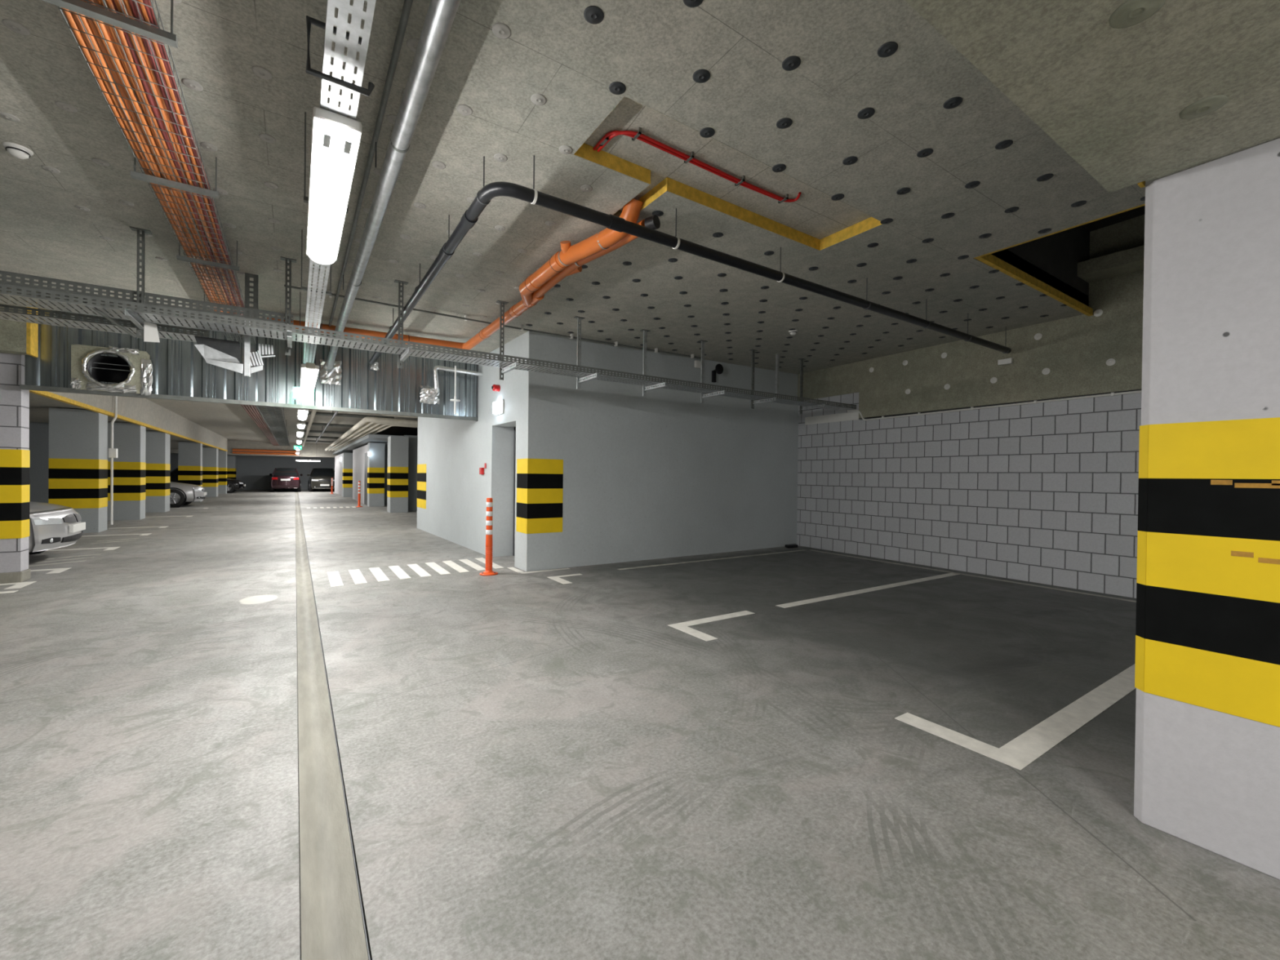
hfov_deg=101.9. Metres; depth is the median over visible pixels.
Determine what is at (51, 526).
car
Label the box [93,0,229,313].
power cable
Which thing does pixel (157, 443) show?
concrete pillar
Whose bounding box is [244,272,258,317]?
bracket
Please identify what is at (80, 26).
power cable
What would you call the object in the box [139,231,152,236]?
washer
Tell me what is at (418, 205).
washer
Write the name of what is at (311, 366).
junction box
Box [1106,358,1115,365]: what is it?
washer
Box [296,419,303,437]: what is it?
lamp
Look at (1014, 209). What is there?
washer
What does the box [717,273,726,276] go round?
washer
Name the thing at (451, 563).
zebra crossing
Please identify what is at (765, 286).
washer
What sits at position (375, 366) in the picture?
wrap
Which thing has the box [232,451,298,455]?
pipe
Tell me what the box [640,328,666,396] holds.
hanger
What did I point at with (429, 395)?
pipe
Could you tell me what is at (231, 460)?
concrete pillar
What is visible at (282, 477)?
car
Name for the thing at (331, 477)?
bollard
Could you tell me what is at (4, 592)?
painted line
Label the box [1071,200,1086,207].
washer
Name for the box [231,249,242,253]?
washer
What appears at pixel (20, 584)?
painted line
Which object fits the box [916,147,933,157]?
washer
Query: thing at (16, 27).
washer
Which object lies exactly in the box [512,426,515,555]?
door frame
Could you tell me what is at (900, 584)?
painted line
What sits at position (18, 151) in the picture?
smoke detector
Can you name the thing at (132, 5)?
power cable
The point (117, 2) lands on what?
power cable
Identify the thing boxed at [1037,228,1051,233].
washer
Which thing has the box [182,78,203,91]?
washer
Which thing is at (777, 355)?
hanger
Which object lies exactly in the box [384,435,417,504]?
wall partition
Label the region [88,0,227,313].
power cable
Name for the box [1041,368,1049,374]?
washer
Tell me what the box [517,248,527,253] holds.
washer
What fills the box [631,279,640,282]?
washer
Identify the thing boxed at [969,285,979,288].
washer
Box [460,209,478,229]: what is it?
socket
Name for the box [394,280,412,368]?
hanger
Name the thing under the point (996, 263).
trim
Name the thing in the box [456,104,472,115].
washer
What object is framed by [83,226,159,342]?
hanger
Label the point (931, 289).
washer
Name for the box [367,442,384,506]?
concrete pillar
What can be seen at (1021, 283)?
washer
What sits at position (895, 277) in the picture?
washer
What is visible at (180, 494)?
car
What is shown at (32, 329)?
trim
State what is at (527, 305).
socket
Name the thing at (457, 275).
washer
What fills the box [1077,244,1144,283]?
beam
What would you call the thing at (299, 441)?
lamp
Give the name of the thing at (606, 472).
wall
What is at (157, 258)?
washer
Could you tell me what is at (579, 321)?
hanger
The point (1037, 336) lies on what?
washer
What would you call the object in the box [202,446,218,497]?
concrete pillar
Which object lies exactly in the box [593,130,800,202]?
pipe
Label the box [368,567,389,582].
zebra crossing
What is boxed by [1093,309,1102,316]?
washer
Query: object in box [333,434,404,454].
ceiling
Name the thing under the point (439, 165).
washer
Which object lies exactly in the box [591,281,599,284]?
washer
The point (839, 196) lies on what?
washer
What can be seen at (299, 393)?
exit sign
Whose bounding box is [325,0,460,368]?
metal pipe
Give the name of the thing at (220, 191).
washer
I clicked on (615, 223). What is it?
socket
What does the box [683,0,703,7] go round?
washer
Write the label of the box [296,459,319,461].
lamp
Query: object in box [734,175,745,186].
clip
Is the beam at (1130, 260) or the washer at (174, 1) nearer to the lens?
the washer at (174, 1)
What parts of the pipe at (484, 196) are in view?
drop rod, drop rod, drop rod, drop rod, drop rod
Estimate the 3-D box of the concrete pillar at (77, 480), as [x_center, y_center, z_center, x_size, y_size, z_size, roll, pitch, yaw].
[-11.545,-0.180,10.694,0.705,2.500,0.605,0,0,-34]
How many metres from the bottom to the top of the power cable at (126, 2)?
0.040 m
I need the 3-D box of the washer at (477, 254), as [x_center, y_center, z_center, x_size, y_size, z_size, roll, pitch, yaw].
[-1.406,-1.954,4.504,0.080,0.008,0.080,0,0,-33]
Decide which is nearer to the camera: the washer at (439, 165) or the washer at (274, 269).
the washer at (439, 165)
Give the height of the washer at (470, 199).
0.008 m
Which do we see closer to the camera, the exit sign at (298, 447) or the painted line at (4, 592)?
the painted line at (4, 592)
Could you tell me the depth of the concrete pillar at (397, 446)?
17.08 m
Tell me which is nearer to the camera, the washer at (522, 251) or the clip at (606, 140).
the clip at (606, 140)
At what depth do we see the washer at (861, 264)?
4.64 m
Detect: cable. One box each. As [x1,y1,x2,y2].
[61,7,216,311]
[71,10,217,311]
[78,13,216,302]
[80,0,222,312]
[82,0,232,331]
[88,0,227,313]
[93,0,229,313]
[97,0,239,332]
[105,0,230,310]
[111,0,235,314]
[113,0,236,313]
[123,0,236,311]
[128,0,240,314]
[135,0,243,315]
[137,0,241,306]
[142,0,252,333]
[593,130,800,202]
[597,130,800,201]
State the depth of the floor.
2.30 m
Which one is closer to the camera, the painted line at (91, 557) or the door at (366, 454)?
the painted line at (91, 557)
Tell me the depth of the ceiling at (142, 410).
13.29 m
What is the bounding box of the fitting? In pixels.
[194,320,275,376]
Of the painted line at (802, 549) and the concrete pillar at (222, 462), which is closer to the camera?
the painted line at (802, 549)
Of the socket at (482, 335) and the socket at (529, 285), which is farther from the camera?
the socket at (482, 335)
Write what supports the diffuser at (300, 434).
attached to the lamp at (300, 433)
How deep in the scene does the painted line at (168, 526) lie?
11.66 m
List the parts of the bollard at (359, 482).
post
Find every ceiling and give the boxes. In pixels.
[0,0,1279,444]
[29,391,226,449]
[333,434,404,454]
[584,96,1088,306]
[905,0,1279,192]
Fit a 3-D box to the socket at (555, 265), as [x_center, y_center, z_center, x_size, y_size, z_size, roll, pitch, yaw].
[-0.669,-1.823,4.332,0.136,0.136,0.100,0,0,-34]
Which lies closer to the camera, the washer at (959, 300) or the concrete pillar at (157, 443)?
the washer at (959, 300)
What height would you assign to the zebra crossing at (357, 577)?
0.002 m
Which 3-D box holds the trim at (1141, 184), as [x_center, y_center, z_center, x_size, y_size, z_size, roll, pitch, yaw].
[1.914,-1.512,1.975,0.044,0.780,0.012,0,0,-34]
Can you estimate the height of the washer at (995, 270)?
0.008 m
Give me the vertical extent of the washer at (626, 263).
0.008 m
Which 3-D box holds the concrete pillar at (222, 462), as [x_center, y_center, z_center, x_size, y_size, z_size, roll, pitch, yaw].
[-24.218,-0.462,29.856,0.705,2.500,0.555,0,0,-34]
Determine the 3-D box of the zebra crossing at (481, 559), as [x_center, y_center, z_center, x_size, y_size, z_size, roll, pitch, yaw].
[-2.197,1.200,7.531,0.132,0.002,1.030,0,0,-34]
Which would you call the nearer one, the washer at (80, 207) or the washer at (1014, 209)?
the washer at (1014, 209)
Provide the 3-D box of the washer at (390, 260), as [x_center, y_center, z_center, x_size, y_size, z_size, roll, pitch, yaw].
[-2.214,-1.965,4.670,0.080,0.008,0.080,1,0,2]
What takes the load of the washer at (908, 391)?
attached to the wall at (1046, 493)
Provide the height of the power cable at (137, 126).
0.045 m
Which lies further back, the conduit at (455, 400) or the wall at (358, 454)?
the wall at (358, 454)
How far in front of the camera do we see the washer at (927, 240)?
4.15 m
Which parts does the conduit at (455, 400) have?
plate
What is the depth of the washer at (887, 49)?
2.30 m
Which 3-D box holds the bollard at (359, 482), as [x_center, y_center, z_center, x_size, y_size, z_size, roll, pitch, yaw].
[-10.604,0.529,19.618,0.230,0.980,0.230,0,0,-34]
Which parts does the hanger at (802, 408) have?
post, arm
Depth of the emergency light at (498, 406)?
7.62 m
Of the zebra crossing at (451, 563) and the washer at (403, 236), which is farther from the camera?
the zebra crossing at (451, 563)
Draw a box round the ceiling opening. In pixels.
[992,205,1145,306]
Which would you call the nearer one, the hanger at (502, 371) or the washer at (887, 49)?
the washer at (887, 49)
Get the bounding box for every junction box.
[305,362,315,370]
[693,360,701,368]
[997,357,1013,365]
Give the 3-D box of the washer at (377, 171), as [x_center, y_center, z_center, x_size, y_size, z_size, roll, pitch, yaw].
[-1.646,-1.949,3.291,0.080,0.008,0.080,0,0,-28]
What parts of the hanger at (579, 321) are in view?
post, arm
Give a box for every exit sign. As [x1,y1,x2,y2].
[293,386,314,400]
[293,445,302,449]
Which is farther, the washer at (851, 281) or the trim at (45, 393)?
the trim at (45, 393)
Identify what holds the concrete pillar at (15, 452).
on the floor
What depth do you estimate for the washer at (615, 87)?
2.55 m
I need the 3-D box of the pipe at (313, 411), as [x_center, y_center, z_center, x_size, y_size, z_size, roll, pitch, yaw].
[-12.328,-1.984,19.276,0.120,0.410,28.200,0,0,-34]
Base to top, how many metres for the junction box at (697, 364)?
0.120 m
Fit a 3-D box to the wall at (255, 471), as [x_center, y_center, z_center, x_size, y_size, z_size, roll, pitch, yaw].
[-25.203,-0.930,37.933,18.000,3.300,0.300,0,0,-34]
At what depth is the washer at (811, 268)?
4.72 m
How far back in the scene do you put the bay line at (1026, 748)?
2.69 m
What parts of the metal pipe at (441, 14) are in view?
drop rod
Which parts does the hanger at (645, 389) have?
post, arm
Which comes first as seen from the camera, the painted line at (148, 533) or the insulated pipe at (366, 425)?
the painted line at (148, 533)
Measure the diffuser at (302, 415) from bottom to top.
0.064 m
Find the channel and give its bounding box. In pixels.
[295,489,370,959]
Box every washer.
[0,111,19,121]
[1,18,31,35]
[41,164,60,173]
[74,204,89,211]
[118,200,133,205]
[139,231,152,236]
[155,257,167,261]
[167,0,182,3]
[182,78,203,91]
[200,142,217,151]
[213,187,228,195]
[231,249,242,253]
[251,66,272,79]
[258,133,275,142]
[263,182,278,188]
[273,268,283,272]
[330,56,346,66]
[363,208,369,213]
[373,168,381,175]
[380,279,389,282]
[389,259,398,262]
[400,234,410,239]
[413,202,426,208]
[431,160,445,168]
[455,274,464,277]
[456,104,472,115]
[466,196,475,202]
[473,252,482,256]
[492,22,511,39]
[493,153,507,161]
[494,225,505,231]
[495,271,504,274]
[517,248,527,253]
[530,93,546,105]
[559,145,572,154]
[580,184,592,191]
[581,264,587,268]
[583,5,604,24]
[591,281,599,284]
[608,81,626,94]
[622,261,631,265]
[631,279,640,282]
[652,210,663,216]
[667,257,677,262]
[674,275,682,279]
[679,291,687,294]
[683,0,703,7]
[692,69,710,83]
[699,127,715,137]
[712,232,723,237]
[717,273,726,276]
[719,288,727,292]
[760,285,768,288]
[764,250,773,255]
[772,164,786,172]
[776,117,792,128]
[782,55,800,71]
[808,266,817,270]
[831,193,844,200]
[842,155,857,164]
[847,280,856,283]
[856,262,866,266]
[857,107,875,119]
[866,242,878,247]
[877,41,897,57]
[880,217,893,224]
[881,291,890,294]
[893,276,902,279]
[896,187,910,195]
[902,360,907,365]
[905,388,910,394]
[906,258,916,263]
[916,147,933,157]
[921,238,933,243]
[924,288,934,291]
[939,273,950,276]
[941,213,954,218]
[941,352,946,358]
[943,96,962,109]
[943,383,950,389]
[953,298,962,302]
[957,254,968,259]
[964,181,980,188]
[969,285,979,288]
[978,233,991,238]
[988,269,999,273]
[990,377,997,383]
[995,139,1013,149]
[1004,206,1018,213]
[1015,282,1024,285]
[1034,333,1042,339]
[1036,173,1053,181]
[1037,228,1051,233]
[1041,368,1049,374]
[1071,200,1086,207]
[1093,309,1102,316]
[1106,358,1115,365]
[1109,0,1166,28]
[1179,94,1228,119]
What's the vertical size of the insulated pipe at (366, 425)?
0.150 m
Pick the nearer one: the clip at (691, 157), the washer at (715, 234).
the clip at (691, 157)
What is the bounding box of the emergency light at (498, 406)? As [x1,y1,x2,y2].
[492,399,504,415]
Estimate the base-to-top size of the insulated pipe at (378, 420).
0.160 m
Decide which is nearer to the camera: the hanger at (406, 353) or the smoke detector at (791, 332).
the hanger at (406, 353)
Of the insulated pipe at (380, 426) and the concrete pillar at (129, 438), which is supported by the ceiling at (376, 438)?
the insulated pipe at (380, 426)
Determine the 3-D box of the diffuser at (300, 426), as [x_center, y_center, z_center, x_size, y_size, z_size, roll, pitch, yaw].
[-8.354,-1.315,12.801,0.150,0.064,0.700,0,0,-34]
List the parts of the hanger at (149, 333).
arm, post, head plate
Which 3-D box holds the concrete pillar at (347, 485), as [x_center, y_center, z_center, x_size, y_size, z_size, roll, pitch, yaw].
[-15.681,-0.273,27.876,0.465,2.350,0.605,0,0,-34]
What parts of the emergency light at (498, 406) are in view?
lit panel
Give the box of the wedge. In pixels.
[784,543,797,547]
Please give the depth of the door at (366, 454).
20.92 m
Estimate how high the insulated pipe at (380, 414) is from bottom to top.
0.170 m
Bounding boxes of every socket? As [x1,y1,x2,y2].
[400,333,408,344]
[439,245,453,260]
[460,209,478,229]
[479,328,489,338]
[509,304,521,317]
[523,302,537,307]
[524,274,542,291]
[550,250,567,271]
[606,213,625,232]
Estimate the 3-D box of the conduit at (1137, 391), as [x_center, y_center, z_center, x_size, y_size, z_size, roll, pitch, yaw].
[5.225,-1.052,6.128,0.060,0.206,6.458,0,0,-31]
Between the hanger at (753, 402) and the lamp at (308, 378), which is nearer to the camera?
the lamp at (308, 378)
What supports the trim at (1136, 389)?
attached to the wall at (1046, 493)
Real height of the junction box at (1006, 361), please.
0.070 m
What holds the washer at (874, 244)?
attached to the ceiling at (655, 48)
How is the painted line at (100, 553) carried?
on the floor
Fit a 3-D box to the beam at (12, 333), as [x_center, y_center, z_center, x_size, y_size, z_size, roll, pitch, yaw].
[-9.502,-1.734,3.963,6.540,0.630,0.200,0,0,-34]
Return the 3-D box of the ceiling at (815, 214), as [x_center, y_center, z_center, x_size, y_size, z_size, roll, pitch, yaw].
[0.066,-2.085,-0.077,18.000,0.168,17.850,0,0,-34]
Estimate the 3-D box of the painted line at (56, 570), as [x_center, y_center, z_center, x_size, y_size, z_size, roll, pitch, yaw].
[-7.796,1.144,6.280,1.180,0.002,0.420,0,0,-34]
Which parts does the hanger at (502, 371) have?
post, head plate, arm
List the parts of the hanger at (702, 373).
post, arm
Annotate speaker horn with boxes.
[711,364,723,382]
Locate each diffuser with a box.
[297,410,307,420]
[297,424,304,428]
[297,431,303,437]
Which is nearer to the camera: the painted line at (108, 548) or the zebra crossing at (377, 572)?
the zebra crossing at (377, 572)
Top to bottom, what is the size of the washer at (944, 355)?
0.084 m
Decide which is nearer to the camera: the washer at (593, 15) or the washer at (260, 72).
the washer at (593, 15)
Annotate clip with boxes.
[600,133,608,146]
[631,127,641,141]
[684,151,693,164]
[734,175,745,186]
[777,193,788,203]
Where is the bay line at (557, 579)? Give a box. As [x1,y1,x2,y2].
[547,573,581,583]
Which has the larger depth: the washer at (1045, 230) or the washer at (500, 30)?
the washer at (1045, 230)
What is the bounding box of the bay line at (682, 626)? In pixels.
[668,610,755,641]
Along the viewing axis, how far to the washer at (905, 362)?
8.01 m
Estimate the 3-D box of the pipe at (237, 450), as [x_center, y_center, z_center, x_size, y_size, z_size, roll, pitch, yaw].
[-23.607,-1.846,32.832,3.400,0.133,0.140,0,0,-34]
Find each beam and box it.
[0,298,28,355]
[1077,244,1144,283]
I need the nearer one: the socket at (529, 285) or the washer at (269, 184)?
the washer at (269, 184)
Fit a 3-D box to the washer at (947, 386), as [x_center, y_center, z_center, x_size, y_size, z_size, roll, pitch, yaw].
[4.414,-1.341,7.464,0.008,0.084,0.084,0,0,-34]
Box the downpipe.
[108,395,117,524]
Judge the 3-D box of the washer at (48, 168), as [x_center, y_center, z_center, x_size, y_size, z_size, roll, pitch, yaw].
[-3.745,-1.973,3.301,0.080,0.008,0.080,1,0,35]
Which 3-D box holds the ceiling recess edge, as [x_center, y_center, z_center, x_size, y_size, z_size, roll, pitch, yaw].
[0.577,-1.976,3.692,2.365,0.090,1.160,0,0,-34]
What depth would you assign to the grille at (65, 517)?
7.29 m
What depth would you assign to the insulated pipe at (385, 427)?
17.00 m
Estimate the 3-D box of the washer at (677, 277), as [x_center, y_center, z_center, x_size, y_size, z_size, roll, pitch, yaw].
[0.369,-1.937,4.982,0.084,0.008,0.084,1,0,-11]
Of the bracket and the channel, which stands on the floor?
the channel
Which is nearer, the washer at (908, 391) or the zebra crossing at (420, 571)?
the zebra crossing at (420, 571)
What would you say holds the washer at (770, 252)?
attached to the ceiling at (655, 48)
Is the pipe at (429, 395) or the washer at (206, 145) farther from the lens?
the pipe at (429, 395)
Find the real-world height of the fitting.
0.495 m
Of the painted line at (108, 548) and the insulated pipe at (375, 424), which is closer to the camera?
the painted line at (108, 548)
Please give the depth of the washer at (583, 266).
4.73 m
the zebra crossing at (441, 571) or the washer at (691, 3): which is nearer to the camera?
the washer at (691, 3)
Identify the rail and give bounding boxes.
[302,411,394,442]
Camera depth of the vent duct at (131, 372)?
6.25 m
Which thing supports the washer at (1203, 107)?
attached to the ceiling at (1113, 100)
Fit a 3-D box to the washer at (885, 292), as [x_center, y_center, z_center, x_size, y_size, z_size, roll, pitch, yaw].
[2.549,-1.935,5.376,0.084,0.008,0.084,1,0,-2]
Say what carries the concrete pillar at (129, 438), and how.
on the floor
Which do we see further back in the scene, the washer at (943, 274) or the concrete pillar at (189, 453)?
the concrete pillar at (189, 453)
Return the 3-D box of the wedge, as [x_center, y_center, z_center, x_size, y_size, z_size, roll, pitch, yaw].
[2.819,1.220,9.612,0.342,0.049,0.139,0,0,-34]
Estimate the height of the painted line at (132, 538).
0.002 m
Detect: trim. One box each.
[26,301,38,357]
[29,390,227,451]
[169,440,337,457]
[804,411,859,425]
[861,389,1142,419]
[973,204,1145,315]
[1137,181,1145,187]
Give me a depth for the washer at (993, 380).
6.94 m
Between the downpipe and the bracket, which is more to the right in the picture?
the bracket
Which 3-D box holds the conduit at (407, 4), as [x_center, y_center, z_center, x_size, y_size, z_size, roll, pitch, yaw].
[-1.387,-1.866,2.749,0.038,0.027,11.160,0,0,-34]
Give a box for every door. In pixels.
[364,452,367,505]
[408,446,417,511]
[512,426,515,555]
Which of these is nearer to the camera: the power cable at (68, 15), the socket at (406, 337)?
the power cable at (68, 15)
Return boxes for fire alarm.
[491,384,500,391]
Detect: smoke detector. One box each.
[2,142,33,159]
[788,329,797,335]
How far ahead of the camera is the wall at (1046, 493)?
6.89 m
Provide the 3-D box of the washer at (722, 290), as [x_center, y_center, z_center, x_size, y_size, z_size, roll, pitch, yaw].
[0.853,-1.934,5.303,0.084,0.008,0.084,0,0,-31]
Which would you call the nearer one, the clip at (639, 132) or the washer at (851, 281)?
the clip at (639, 132)
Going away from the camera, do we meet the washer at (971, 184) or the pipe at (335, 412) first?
the washer at (971, 184)
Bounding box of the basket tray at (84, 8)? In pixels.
[41,0,256,343]
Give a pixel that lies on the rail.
(317, 413)
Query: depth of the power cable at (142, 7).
2.56 m
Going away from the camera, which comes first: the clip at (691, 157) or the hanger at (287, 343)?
the clip at (691, 157)
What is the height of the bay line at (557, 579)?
0.002 m
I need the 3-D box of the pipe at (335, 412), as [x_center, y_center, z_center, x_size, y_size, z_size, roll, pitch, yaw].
[-11.039,-2.022,18.330,0.080,0.290,25.200,0,0,-34]
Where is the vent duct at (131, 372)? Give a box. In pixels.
[70,344,152,395]
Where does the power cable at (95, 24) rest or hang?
in the basket tray at (84, 8)
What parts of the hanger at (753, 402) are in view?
post, arm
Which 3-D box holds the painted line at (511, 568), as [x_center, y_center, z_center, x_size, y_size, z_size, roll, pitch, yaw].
[-1.392,1.213,7.132,0.710,0.002,0.510,0,0,-34]
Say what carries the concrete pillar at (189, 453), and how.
on the floor
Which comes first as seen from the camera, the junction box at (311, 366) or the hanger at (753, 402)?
the junction box at (311, 366)
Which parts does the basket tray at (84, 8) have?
support rail, support rail, support rail, support rail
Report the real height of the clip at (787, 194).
0.032 m
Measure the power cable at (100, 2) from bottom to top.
0.040 m
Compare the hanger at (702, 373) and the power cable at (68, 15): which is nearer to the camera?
the power cable at (68, 15)
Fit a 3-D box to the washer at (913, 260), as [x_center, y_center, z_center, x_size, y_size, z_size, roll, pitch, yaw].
[2.388,-1.923,4.568,0.084,0.008,0.084,0,1,-40]
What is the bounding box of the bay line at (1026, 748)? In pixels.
[894,663,1136,769]
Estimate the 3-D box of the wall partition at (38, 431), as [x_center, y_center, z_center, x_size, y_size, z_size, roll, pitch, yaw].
[-16.960,-0.270,13.101,4.250,2.520,0.200,0,0,-34]
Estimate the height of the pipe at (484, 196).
0.364 m
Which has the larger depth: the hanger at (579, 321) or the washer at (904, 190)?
the hanger at (579, 321)
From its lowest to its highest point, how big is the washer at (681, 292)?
0.008 m
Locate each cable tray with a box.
[0,270,293,331]
[0,283,856,410]
[0,304,213,342]
[240,404,289,445]
[299,0,376,363]
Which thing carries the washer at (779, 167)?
attached to the ceiling at (655, 48)
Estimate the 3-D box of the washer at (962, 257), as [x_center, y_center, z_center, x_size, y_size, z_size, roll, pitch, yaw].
[2.792,-1.922,4.485,0.084,0.008,0.084,1,0,27]
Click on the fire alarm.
(495, 387)
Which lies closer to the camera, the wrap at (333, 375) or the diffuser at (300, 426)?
the wrap at (333, 375)
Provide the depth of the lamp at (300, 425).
12.53 m
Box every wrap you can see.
[320,359,342,385]
[369,362,378,370]
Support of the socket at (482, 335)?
attached to the pipe at (567, 261)
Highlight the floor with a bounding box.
[0,489,1279,959]
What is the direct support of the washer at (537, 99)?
attached to the ceiling at (655, 48)
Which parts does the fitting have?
sloped plate, plate, channel post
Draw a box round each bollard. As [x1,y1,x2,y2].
[329,477,333,493]
[355,480,362,506]
[479,497,497,575]
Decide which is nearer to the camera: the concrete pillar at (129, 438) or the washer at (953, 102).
the washer at (953, 102)
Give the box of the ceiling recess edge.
[573,96,882,250]
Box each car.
[28,501,85,554]
[169,481,207,507]
[170,468,245,493]
[269,467,302,492]
[306,467,334,491]
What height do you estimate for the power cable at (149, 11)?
0.044 m
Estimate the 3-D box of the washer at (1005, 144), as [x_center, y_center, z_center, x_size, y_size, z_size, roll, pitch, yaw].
[2.068,-1.903,2.950,0.084,0.008,0.084,1,0,-17]
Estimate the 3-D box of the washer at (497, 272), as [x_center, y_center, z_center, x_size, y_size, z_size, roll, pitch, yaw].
[-1.326,-1.956,4.909,0.080,0.008,0.080,1,0,-13]
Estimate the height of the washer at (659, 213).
0.008 m
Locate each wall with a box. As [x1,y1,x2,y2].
[169,453,334,489]
[334,444,367,503]
[417,330,798,571]
[796,214,1144,598]
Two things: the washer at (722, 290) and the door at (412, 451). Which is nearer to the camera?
the washer at (722, 290)
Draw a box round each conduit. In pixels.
[284,284,701,358]
[325,0,413,343]
[449,365,460,414]
[846,390,1141,420]
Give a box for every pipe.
[232,448,298,453]
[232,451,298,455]
[266,198,660,350]
[302,409,316,446]
[315,410,338,443]
[324,417,417,450]
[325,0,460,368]
[328,422,417,450]
[331,422,417,450]
[334,424,416,450]
[337,425,417,450]
[368,155,1011,364]
[380,413,417,417]
[420,365,483,404]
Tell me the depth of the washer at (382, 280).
5.15 m
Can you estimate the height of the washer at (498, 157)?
0.008 m
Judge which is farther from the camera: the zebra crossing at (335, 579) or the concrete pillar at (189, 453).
the concrete pillar at (189, 453)
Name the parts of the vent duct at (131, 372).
damper rod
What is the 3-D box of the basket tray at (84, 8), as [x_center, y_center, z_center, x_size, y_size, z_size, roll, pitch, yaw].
[-2.435,-1.837,2.617,0.390,0.240,10.104,0,0,-34]
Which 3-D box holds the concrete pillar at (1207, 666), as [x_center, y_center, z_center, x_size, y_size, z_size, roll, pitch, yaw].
[2.332,0.094,1.640,0.399,2.404,1.048,0,0,-34]
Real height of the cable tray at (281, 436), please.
0.260 m
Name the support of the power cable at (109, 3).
in the basket tray at (84, 8)
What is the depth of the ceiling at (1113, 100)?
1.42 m
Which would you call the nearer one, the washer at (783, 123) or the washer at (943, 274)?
the washer at (783, 123)
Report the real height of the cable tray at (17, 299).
0.068 m
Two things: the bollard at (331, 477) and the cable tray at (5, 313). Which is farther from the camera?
the bollard at (331, 477)
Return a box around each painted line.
[0,581,35,589]
[0,590,17,593]
[28,560,86,566]
[31,567,71,573]
[35,556,93,563]
[46,546,119,551]
[46,553,102,559]
[82,533,151,536]
[98,537,138,541]
[107,525,168,528]
[506,567,569,573]
[617,549,804,569]
[776,572,959,608]
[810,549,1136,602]
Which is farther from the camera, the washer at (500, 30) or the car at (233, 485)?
the car at (233, 485)
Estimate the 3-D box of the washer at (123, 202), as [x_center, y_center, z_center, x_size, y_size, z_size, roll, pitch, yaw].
[-3.665,-1.975,3.705,0.080,0.008,0.080,1,1,43]
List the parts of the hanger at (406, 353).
post, head plate, arm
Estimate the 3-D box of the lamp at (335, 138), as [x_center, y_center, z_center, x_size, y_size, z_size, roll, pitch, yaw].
[-1.605,-1.397,2.671,0.168,0.101,1.528,0,0,-34]
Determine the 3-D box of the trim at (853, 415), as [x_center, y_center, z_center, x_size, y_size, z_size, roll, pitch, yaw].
[3.391,-1.095,9.231,0.012,0.140,1.152,0,0,-31]
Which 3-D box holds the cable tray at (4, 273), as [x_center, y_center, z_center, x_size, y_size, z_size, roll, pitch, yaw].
[-4.656,-1.476,3.933,3.380,0.088,0.306,0,0,-34]
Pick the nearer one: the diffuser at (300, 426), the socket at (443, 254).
the socket at (443, 254)
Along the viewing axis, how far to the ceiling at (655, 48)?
3.27 m
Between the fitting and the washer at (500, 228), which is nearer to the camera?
the washer at (500, 228)
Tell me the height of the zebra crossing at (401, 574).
0.002 m
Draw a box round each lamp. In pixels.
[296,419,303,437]
[296,420,302,444]
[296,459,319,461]
[297,408,308,420]
[297,422,305,428]
[299,364,319,391]
[306,106,362,264]
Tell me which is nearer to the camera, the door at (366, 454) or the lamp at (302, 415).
the lamp at (302, 415)
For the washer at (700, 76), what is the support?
attached to the ceiling at (655, 48)
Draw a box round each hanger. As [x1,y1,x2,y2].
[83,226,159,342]
[280,256,296,355]
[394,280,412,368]
[495,300,519,380]
[573,315,599,389]
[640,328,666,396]
[698,339,725,403]
[749,349,776,408]
[775,353,779,400]
[798,358,825,414]
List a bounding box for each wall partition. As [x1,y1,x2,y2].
[29,422,48,502]
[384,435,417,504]
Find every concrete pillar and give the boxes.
[0,352,31,583]
[48,407,107,533]
[106,422,146,520]
[145,430,170,512]
[177,441,202,502]
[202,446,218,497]
[217,449,226,493]
[226,455,235,479]
[342,453,352,497]
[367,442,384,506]
[386,435,408,512]
[1133,137,1279,879]
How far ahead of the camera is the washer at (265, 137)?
2.96 m
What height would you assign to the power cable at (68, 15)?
0.043 m
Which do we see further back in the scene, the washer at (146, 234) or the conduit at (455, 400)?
the conduit at (455, 400)
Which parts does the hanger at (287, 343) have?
post, head plate, arm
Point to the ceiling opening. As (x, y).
(1059, 255)
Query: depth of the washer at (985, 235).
4.08 m
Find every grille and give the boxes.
[62,514,76,522]
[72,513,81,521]
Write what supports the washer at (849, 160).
attached to the ceiling at (655, 48)
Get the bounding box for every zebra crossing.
[327,571,343,586]
[348,568,367,584]
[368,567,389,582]
[388,565,410,579]
[407,564,431,577]
[426,562,450,574]
[443,560,468,572]
[459,559,485,570]
[475,557,503,568]

